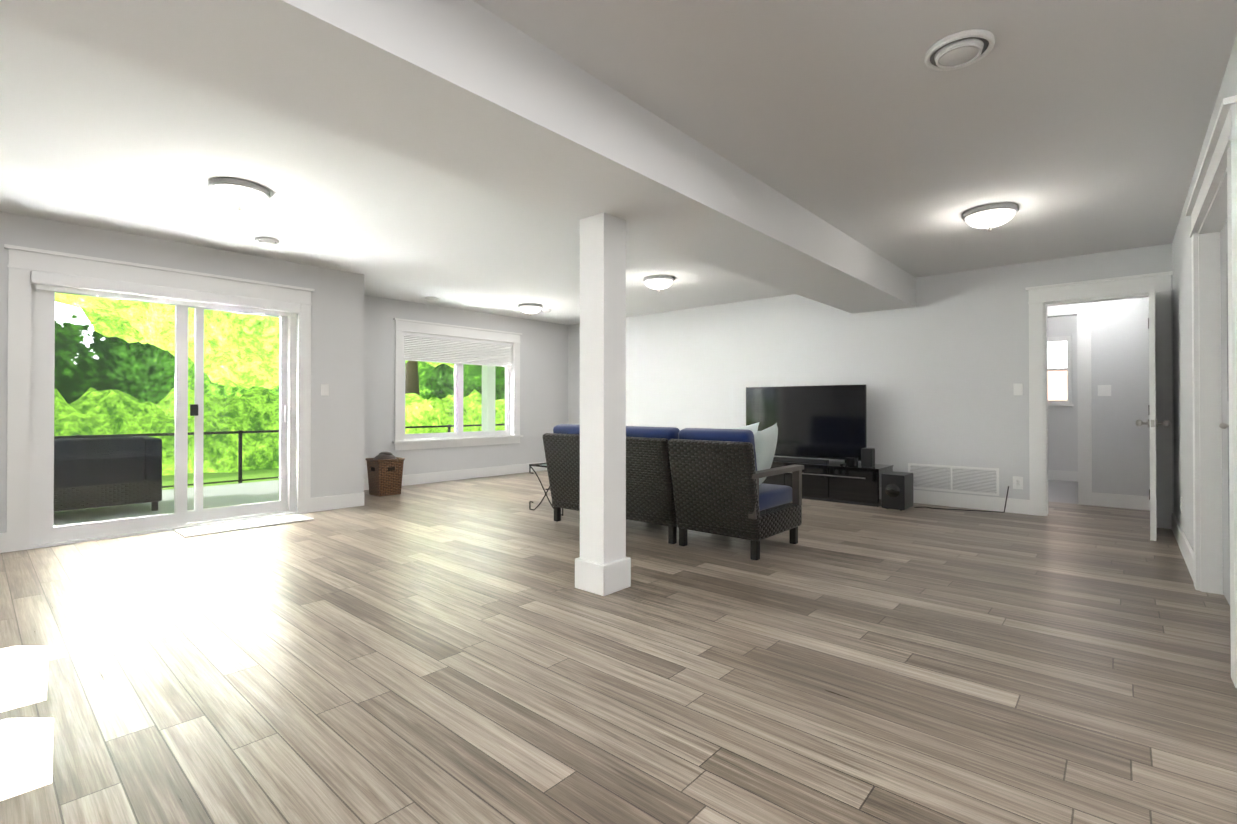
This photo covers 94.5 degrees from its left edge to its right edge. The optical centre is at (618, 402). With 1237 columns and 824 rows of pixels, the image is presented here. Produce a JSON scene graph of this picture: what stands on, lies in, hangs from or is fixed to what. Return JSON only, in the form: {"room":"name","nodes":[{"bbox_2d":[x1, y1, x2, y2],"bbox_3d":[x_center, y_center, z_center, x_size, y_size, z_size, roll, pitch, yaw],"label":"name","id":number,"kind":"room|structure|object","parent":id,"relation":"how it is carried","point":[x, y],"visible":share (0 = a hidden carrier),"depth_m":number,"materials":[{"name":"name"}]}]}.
{"room":"living room","nodes":[
{"label":"living room","id":0,"kind":"room"},
{"bbox_2d":[0,211,363,532],"bbox_3d":[-4.873,-0.154,3.766,0.160,2.460,6.360,0,-1,41],"label":"wall","id":1,"kind":"structure","parent":0,"point":[337,366],"depth_m":5.71,"materials":[{"name":"white paint"}]},
{"bbox_2d":[0,533,6,552],"bbox_3d":[-5.603,1.000,2.795,0.016,0.140,3.570,0,-1,41],"label":"baseboard","id":2,"kind":"structure","parent":1,"relation":"attached to","point":[3,536],"depth_m":4.12,"materials":[{"name":"white paint"}]},
{"bbox_2d":[4,244,314,551],"bbox_3d":[-3.734,-0.026,4.908,0.042,2.220,2.104,0,-1,41],"label":"door frame","id":3,"kind":"structure","parent":1,"relation":"attached to","point":[21,260],"depth_m":4.33,"materials":[{"name":"white wood"}]},
{"bbox_2d":[29,270,300,548],"bbox_3d":[-3.775,0.054,4.942,0.215,2.060,1.840,0,-1,41],"label":"slider","id":4,"kind":"object","parent":1,"relation":"in","point":[45,288],"visible":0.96,"depth_m":4.87,"materials":[{"name":"clear glass"}]},
{"bbox_2d":[321,384,328,395],"bbox_3d":[-2.974,-0.130,5.798,0.010,0.118,0.075,0,-1,41],"label":"light switch","id":5,"kind":"object","parent":1,"relation":"attached to","point":[324,387],"depth_m":5.79,"materials":[{"name":"white plastic"}]},
{"bbox_2d":[310,492,363,511],"bbox_3d":[-2.886,1.021,5.885,0.016,0.140,0.540,0,-1,41],"label":"baseboard","id":6,"kind":"structure","parent":1,"relation":"attached to","point":[325,503],"depth_m":5.87,"materials":[{"name":"white"}]},
{"bbox_2d":[364,295,567,478],"bbox_3d":[-2.262,-0.122,8.401,0.160,2.460,4.370,0,-1,41],"label":"wall","id":7,"kind":"structure","parent":0,"point":[543,377],"depth_m":8.37,"materials":[{"name":"white paint"}]},
{"bbox_2d":[364,462,546,489],"bbox_3d":[-2.203,1.037,8.327,0.016,0.140,4.030,0,-1,41],"label":"baseboard","id":8,"kind":"structure","parent":7,"relation":"attached to","point":[413,479],"depth_m":8.28,"materials":[{"name":"white"}]},
{"bbox_2d":[392,318,522,450],"bbox_3d":[-2.293,-0.236,8.322,0.220,1.735,2.130,0,-1,41],"label":"window frame","id":9,"kind":"structure","parent":7,"relation":"attached to","point":[402,326],"depth_m":8.12,"materials":[{"name":"white wood"}]},
{"bbox_2d":[404,333,512,438],"bbox_3d":[-2.309,-0.218,8.337,0.135,1.450,1.840,0,-1,41],"label":"alcove window","id":10,"kind":"structure","parent":7,"relation":"in","point":[458,352],"depth_m":8.31,"materials":[{"name":"white plastic"}]},
{"bbox_2d":[0,470,1236,823],"bbox_3d":[0.847,1.102,3.894,10.450,0.050,13.800,0,-1,41],"label":"floor","id":11,"kind":"structure","parent":0,"point":[454,652],"depth_m":2.25,"materials":[{"name":"brown wood"}]},
{"bbox_2d":[173,513,313,537],"bbox_3d":[-3.302,1.079,5.079,0.405,0.012,0.980,0,-1,41],"label":"doormat","id":12,"kind":"object","parent":11,"relation":"on","point":[232,526],"visible":1,"depth_m":5.00,"materials":[{"name":"white fabric"}]},
{"bbox_2d":[365,451,404,496],"bbox_3d":[-2.798,0.842,6.861,0.336,0.510,0.336,0,-1,41],"label":"basket","id":13,"kind":"object","parent":11,"relation":"on","point":[385,470],"visible":1,"depth_m":6.76,"materials":[{"name":"wicker"}]},
{"bbox_2d":[529,463,562,515],"bbox_3d":[-0.594,0.858,5.809,0.500,0.464,0.390,0,-1,41],"label":"side table","id":14,"kind":"object","parent":11,"relation":"on","point":[538,465],"visible":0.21,"depth_m":5.74,"materials":[{"name":"grey metal"}]},
{"bbox_2d":[575,212,630,595],"bbox_3d":[-0.091,0.003,3.335,0.234,2.140,0.234,0,-1,41],"label":"post","id":15,"kind":"object","parent":11,"relation":"on","point":[602,564],"visible":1,"depth_m":3.26,"materials":[{"name":"white paint"}]},
{"bbox_2d":[543,422,803,560],"bbox_3d":[0.375,0.616,4.800,2.099,0.935,0.867,0,-1,41],"label":"sofa","id":16,"kind":"object","parent":11,"relation":"on","point":[705,480],"visible":0.85,"depth_m":4.23,"materials":[{"name":"black wicker"}]},
{"bbox_2d":[762,461,893,506],"bbox_3d":[2.290,0.896,6.681,1.580,0.400,0.530,0,-1,41],"label":"media console","id":17,"kind":"object","parent":11,"relation":"on","point":[833,481],"visible":0.54,"depth_m":6.27,"materials":[{"name":"black wood"}]},
{"bbox_2d":[773,456,828,464],"bbox_3d":[2.041,0.668,6.656,0.800,0.054,0.080,0,-1,41],"label":"soundbar","id":18,"kind":"object","parent":17,"relation":"on","point":[802,460],"visible":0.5,"depth_m":6.57,"materials":[{"name":"black plastic"}]},
{"bbox_2d":[746,384,866,464],"bbox_3d":[2.171,0.249,6.784,1.470,0.894,0.260,0,-1,41],"label":"tv","id":19,"kind":"object","parent":17,"relation":"on","point":[826,421],"visible":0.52,"depth_m":6.68,"materials":[{"name":"black plastic"}]},
{"bbox_2d":[846,448,874,466],"bbox_3d":[2.626,0.592,6.208,0.250,0.199,0.180,0,-1,41],"label":"speaker","id":20,"kind":"object","parent":17,"relation":"on","point":[867,457],"visible":1,"depth_m":6.16},
{"bbox_2d":[881,471,912,510],"bbox_3d":[2.888,0.911,5.922,0.220,0.360,0.341,0,-1,41],"label":"subwoofer","id":21,"kind":"object","parent":11,"relation":"on","point":[897,490],"visible":1,"depth_m":5.81,"materials":[{"name":"black plastic"}]},
{"bbox_2d":[914,486,1008,512],"bbox_3d":[3.473,0.959,5.806,0.778,0.260,0.343,0,-1,41],"label":"cable bundle","id":22,"kind":"object","parent":11,"relation":"on","point":[972,510],"visible":0.96,"depth_m":5.74,"materials":[{"name":"black plastic"}]},
{"bbox_2d":[1048,470,1077,481],"bbox_3d":[6.139,1.037,8.285,2.500,0.140,0.016,0,-1,41],"label":"baseboard","id":23,"kind":"structure","parent":11,"relation":"on","point":[1052,474],"depth_m":8.12,"materials":[{"name":"white"}]},
{"bbox_2d":[0,0,1236,324],"bbox_3d":[0.827,-1.433,3.889,10.770,0.100,14.060,0,-1,41],"label":"ceiling","id":24,"kind":"structure","parent":0,"point":[1070,128],"depth_m":3.08,"materials":[{"name":"white paint"}]},
{"bbox_2d":[208,177,270,210],"bbox_3d":[-2.437,-1.310,3.682,0.340,0.149,0.340,0,-1,41],"label":"ceiling light","id":25,"kind":"object","parent":24,"relation":"attached to","point":[239,193],"visible":1,"depth_m":3.59,"materials":[{"name":"grey glass"}]},
{"bbox_2d":[255,237,278,245],"bbox_3d":[-2.964,-1.359,4.825,0.178,0.036,0.178,0,-1,41],"label":"ceiling vent","id":26,"kind":"object","parent":24,"relation":"in","point":[268,241],"visible":1,"depth_m":4.79,"materials":[{"name":"white plastic"}]},
{"bbox_2d":[425,297,438,301],"bbox_3d":[-2.422,-1.341,7.425,0.178,0.036,0.178,0,-1,41],"label":"ceiling vent","id":27,"kind":"object","parent":24,"relation":"in","point":[432,299],"visible":1,"depth_m":7.38,"materials":[{"name":"white plastic"}]},
{"bbox_2d":[0,0,915,313],"bbox_3d":[-0.390,-1.232,2.633,0.680,0.320,10.250,0,-1,41],"label":"beam","id":28,"kind":"structure","parent":24,"relation":"attached to","point":[472,92],"depth_m":2.21,"materials":[{"name":"white paint"}]},
{"bbox_2d":[518,303,542,315],"bbox_3d":[-1.223,-1.281,7.955,0.340,0.149,0.340,0,-1,41],"label":"ceiling light","id":29,"kind":"object","parent":24,"relation":"attached to","point":[530,308],"visible":1,"depth_m":7.85,"materials":[{"name":"grey glass"}]},
{"bbox_2d":[541,309,551,312],"bbox_3d":[-1.048,-1.335,8.306,0.150,0.036,0.150,0,-1,41],"label":"ceiling vent","id":30,"kind":"object","parent":24,"relation":"in","point":[546,310],"visible":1,"depth_m":8.26,"materials":[{"name":"white plastic"}]},
{"bbox_2d":[643,275,673,291],"bbox_3d":[0.442,-1.292,6.290,0.340,0.149,0.340,0,-1,41],"label":"ceiling light","id":31,"kind":"object","parent":24,"relation":"attached to","point":[658,282],"visible":1,"depth_m":6.18,"materials":[{"name":"grey glass"}]},
{"bbox_2d":[924,29,994,70],"bbox_3d":[1.339,-1.376,2.253,0.239,0.036,0.239,0,-1,41],"label":"ceiling vent","id":32,"kind":"object","parent":24,"relation":"in","point":[959,50],"visible":0.98,"depth_m":2.22,"materials":[{"name":"white plastic"}]},
{"bbox_2d":[962,203,1018,230],"bbox_3d":[2.672,-1.307,4.117,0.340,0.149,0.340,0,-1,41],"label":"ceiling light","id":33,"kind":"object","parent":24,"relation":"attached to","point":[989,216],"visible":1,"depth_m":4.02,"materials":[{"name":"grey glass"}]},
{"bbox_2d":[568,243,1173,512],"bbox_3d":[2.504,-0.132,6.999,8.850,2.460,0.140,0,-1,41],"label":"wall","id":34,"kind":"structure","parent":0,"point":[940,369],"depth_m":6.38,"materials":[{"name":"white paint"}]},
{"bbox_2d":[908,463,998,495],"bbox_3d":[3.502,0.799,6.015,0.840,0.275,0.012,0,-1,41],"label":"air vent","id":35,"kind":"object","parent":34,"relation":"in","point":[970,480],"visible":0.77,"depth_m":5.99,"materials":[{"name":"white metal"}]},
{"bbox_2d":[913,490,1029,514],"bbox_3d":[1.567,1.033,7.712,6.490,0.140,0.016,0,-1,41],"label":"baseboard","id":36,"kind":"structure","parent":34,"relation":"attached to","point":[1018,506],"depth_m":5.88,"materials":[{"name":"white"}]},
{"bbox_2d":[1013,476,1022,489],"bbox_3d":[3.934,0.789,5.636,0.085,0.125,0.009,0,-1,41],"label":"outlet","id":37,"kind":"object","parent":34,"relation":"attached to","point":[1017,481],"depth_m":5.63,"materials":[{"name":"white plastic"}]},
{"bbox_2d":[1013,383,1022,394],"bbox_3d":[3.938,-0.131,5.639,0.075,0.118,0.010,0,-1,41],"label":"light switch","id":38,"kind":"object","parent":34,"relation":"attached to","point":[1018,387],"depth_m":5.64,"materials":[{"name":"white plastic"}]},
{"bbox_2d":[1025,271,1172,528],"bbox_3d":[4.417,-0.018,5.289,1.044,2.210,0.182,0,-1,41],"label":"door frame","id":39,"kind":"structure","parent":34,"relation":"attached to","point":[1045,301],"depth_m":5.50,"materials":[{"name":"white wood"}]},
{"bbox_2d":[1135,282,1169,540],"bbox_3d":[4.408,0.067,4.720,0.201,2.008,0.774,0,-1,43],"label":"door leaf","id":40,"kind":"structure","parent":34,"relation":"in","point":[1152,423],"depth_m":4.44,"materials":[{"name":"white"}]},
{"bbox_2d":[1047,297,1149,495],"bbox_3d":[4.793,-0.136,6.384,4.600,2.460,0.100,0,-1,41],"label":"wall","id":41,"kind":"structure","parent":0,"point":[1120,366],"depth_m":5.97,"materials":[{"name":"white paint"}]},
{"bbox_2d":[1047,336,1073,405],"bbox_3d":[6.139,-0.448,8.266,0.680,0.990,0.060,0,-1,41],"label":"bathroom window","id":42,"kind":"structure","parent":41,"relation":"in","point":[1059,352],"depth_m":8.15,"materials":[{"name":"white glass"}]},
{"bbox_2d":[1098,385,1110,395],"bbox_3d":[5.118,-0.129,6.026,0.110,0.118,0.010,0,-1,41],"label":"light switch","id":43,"kind":"object","parent":41,"relation":"attached to","point":[1104,390],"depth_m":6.02,"materials":[{"name":"white plastic"}]},
{"bbox_2d":[1092,492,1149,510],"bbox_3d":[5.722,1.018,5.483,1.825,0.140,0.016,0,-1,41],"label":"baseboard","id":44,"kind":"structure","parent":41,"relation":"attached to","point":[1098,499],"depth_m":5.93,"materials":[{"name":"white"}]},
{"bbox_2d":[1172,36,1236,551],"bbox_3d":[3.811,-0.157,3.260,0.750,2.460,3.750,0,-1,41],"label":"wall","id":45,"kind":"structure","parent":0,"point":[1182,360],"depth_m":4.00,"materials":[{"name":"white paint"}]},
{"bbox_2d":[1180,496,1181,512],"bbox_3d":[4.202,0.759,4.275,0.009,0.118,0.075,0,-1,41],"label":"outlet","id":46,"kind":"object","parent":45,"relation":"attached to","point":[1180,496],"depth_m":4.25,"materials":[{"name":"white plastic"}]},
{"bbox_2d":[1172,513,1193,581],"bbox_3d":[4.076,1.009,4.135,0.016,0.140,2.075,0,-1,41],"label":"baseboard","id":47,"kind":"structure","parent":45,"relation":"attached to","point":[1186,550],"depth_m":3.97,"materials":[{"name":"white"}]},
{"bbox_2d":[1186,95,1236,687],"bbox_3d":[2.888,-0.036,2.719,0.162,2.210,1.674,0,-1,41],"label":"door frame","id":48,"kind":"structure","parent":45,"relation":"attached to","point":[1212,207],"depth_m":3.21,"materials":[{"name":"white wood"}]},
{"bbox_2d":[1219,222,1229,604],"bbox_3d":[2.920,0.050,2.690,0.066,2.013,1.356,0,-1,41],"label":"closet door","id":49,"kind":"structure","parent":45,"relation":"in","point":[1224,425],"depth_m":3.06,"materials":[{"name":"grey"}]},
{"label":"outside","id":50,"kind":"structure","parent":0,"visible":0},
{"bbox_2d":[162,468,278,489],"bbox_3d":[-16.040,1.490,20.473,38.689,0.400,70.000,0,-1,41],"label":"ground","id":51,"kind":"structure","parent":50,"point":[227,476],"depth_m":9.29,"materials":[{"name":"green plant"}]},
{"bbox_2d":[53,480,278,525],"bbox_3d":[-4.509,1.164,6.672,3.138,0.065,11.500,0,-1,41],"label":"patio slab","id":52,"kind":"object","parent":51,"relation":"on","point":[244,492],"depth_m":6.48,"materials":[{"name":"concrete"}]},
{"bbox_2d":[54,436,161,511],"bbox_3d":[-5.612,0.737,5.654,0.830,0.775,1.610,0,-1,41],"label":"sofa","id":53,"kind":"object","parent":52,"relation":"on","point":[116,480],"depth_m":5.65,"materials":[{"name":"wicker"}]},
{"bbox_2d":[279,345,494,430],"bbox_3d":[-4.437,-0.359,6.952,1.190,2.985,13.000,0,-1,41],"label":"posts","id":54,"kind":"object","parent":52,"relation":"on","point":[489,375],"depth_m":9.49,"materials":[{"name":"white"}]},
{"bbox_2d":[54,424,504,487],"bbox_3d":[-5.641,0.800,7.990,0.040,0.810,13.020,0,-1,41],"label":"railing","id":55,"kind":"object","parent":51,"relation":"on","point":[189,433],"depth_m":8.16,"materials":[{"name":"black metal"}]},
{"bbox_2d":[54,387,504,475],"bbox_3d":[-7.771,0.407,10.545,2.561,1.774,34.000,0,-1,41],"label":"hedge","id":56,"kind":"object","parent":51,"relation":"on","point":[159,425],"depth_m":10.14,"materials":[{"name":"green plant"}]},
{"bbox_2d":[405,361,419,394],"bbox_3d":[-5.894,-4.224,18.520,7.717,11.457,7.484,0,-1,41],"label":"tree","id":57,"kind":"object","parent":51,"relation":"on","point":[412,378],"depth_m":18.00,"materials":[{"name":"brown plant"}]},
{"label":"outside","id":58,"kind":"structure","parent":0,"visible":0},
{"bbox_2d":[55,293,279,388],"bbox_3d":[-9.384,-3.430,12.824,6.997,6.250,6.965,0,-1,41],"label":"tree","id":59,"kind":"object","parent":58,"point":[130,316],"depth_m":11.54,"materials":[{"name":"green plant"}]},
{"bbox_2d":[54,302,504,403],"bbox_3d":[-13.748,-8.278,25.182,0.100,25.000,90.000,0,-1,41],"label":"trees","id":60,"kind":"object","parent":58,"point":[149,383],"depth_m":20.61,"materials":[{"name":"green plant"}]},
{"bbox_2d":[405,360,454,367],"bbox_3d":[-6.748,-3.575,15.416,4.968,5.254,5.543,0,-1,41],"label":"tree","id":61,"kind":"object","parent":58,"point":[434,364],"depth_m":16.04,"materials":[{"name":"green plant"}]}
]}

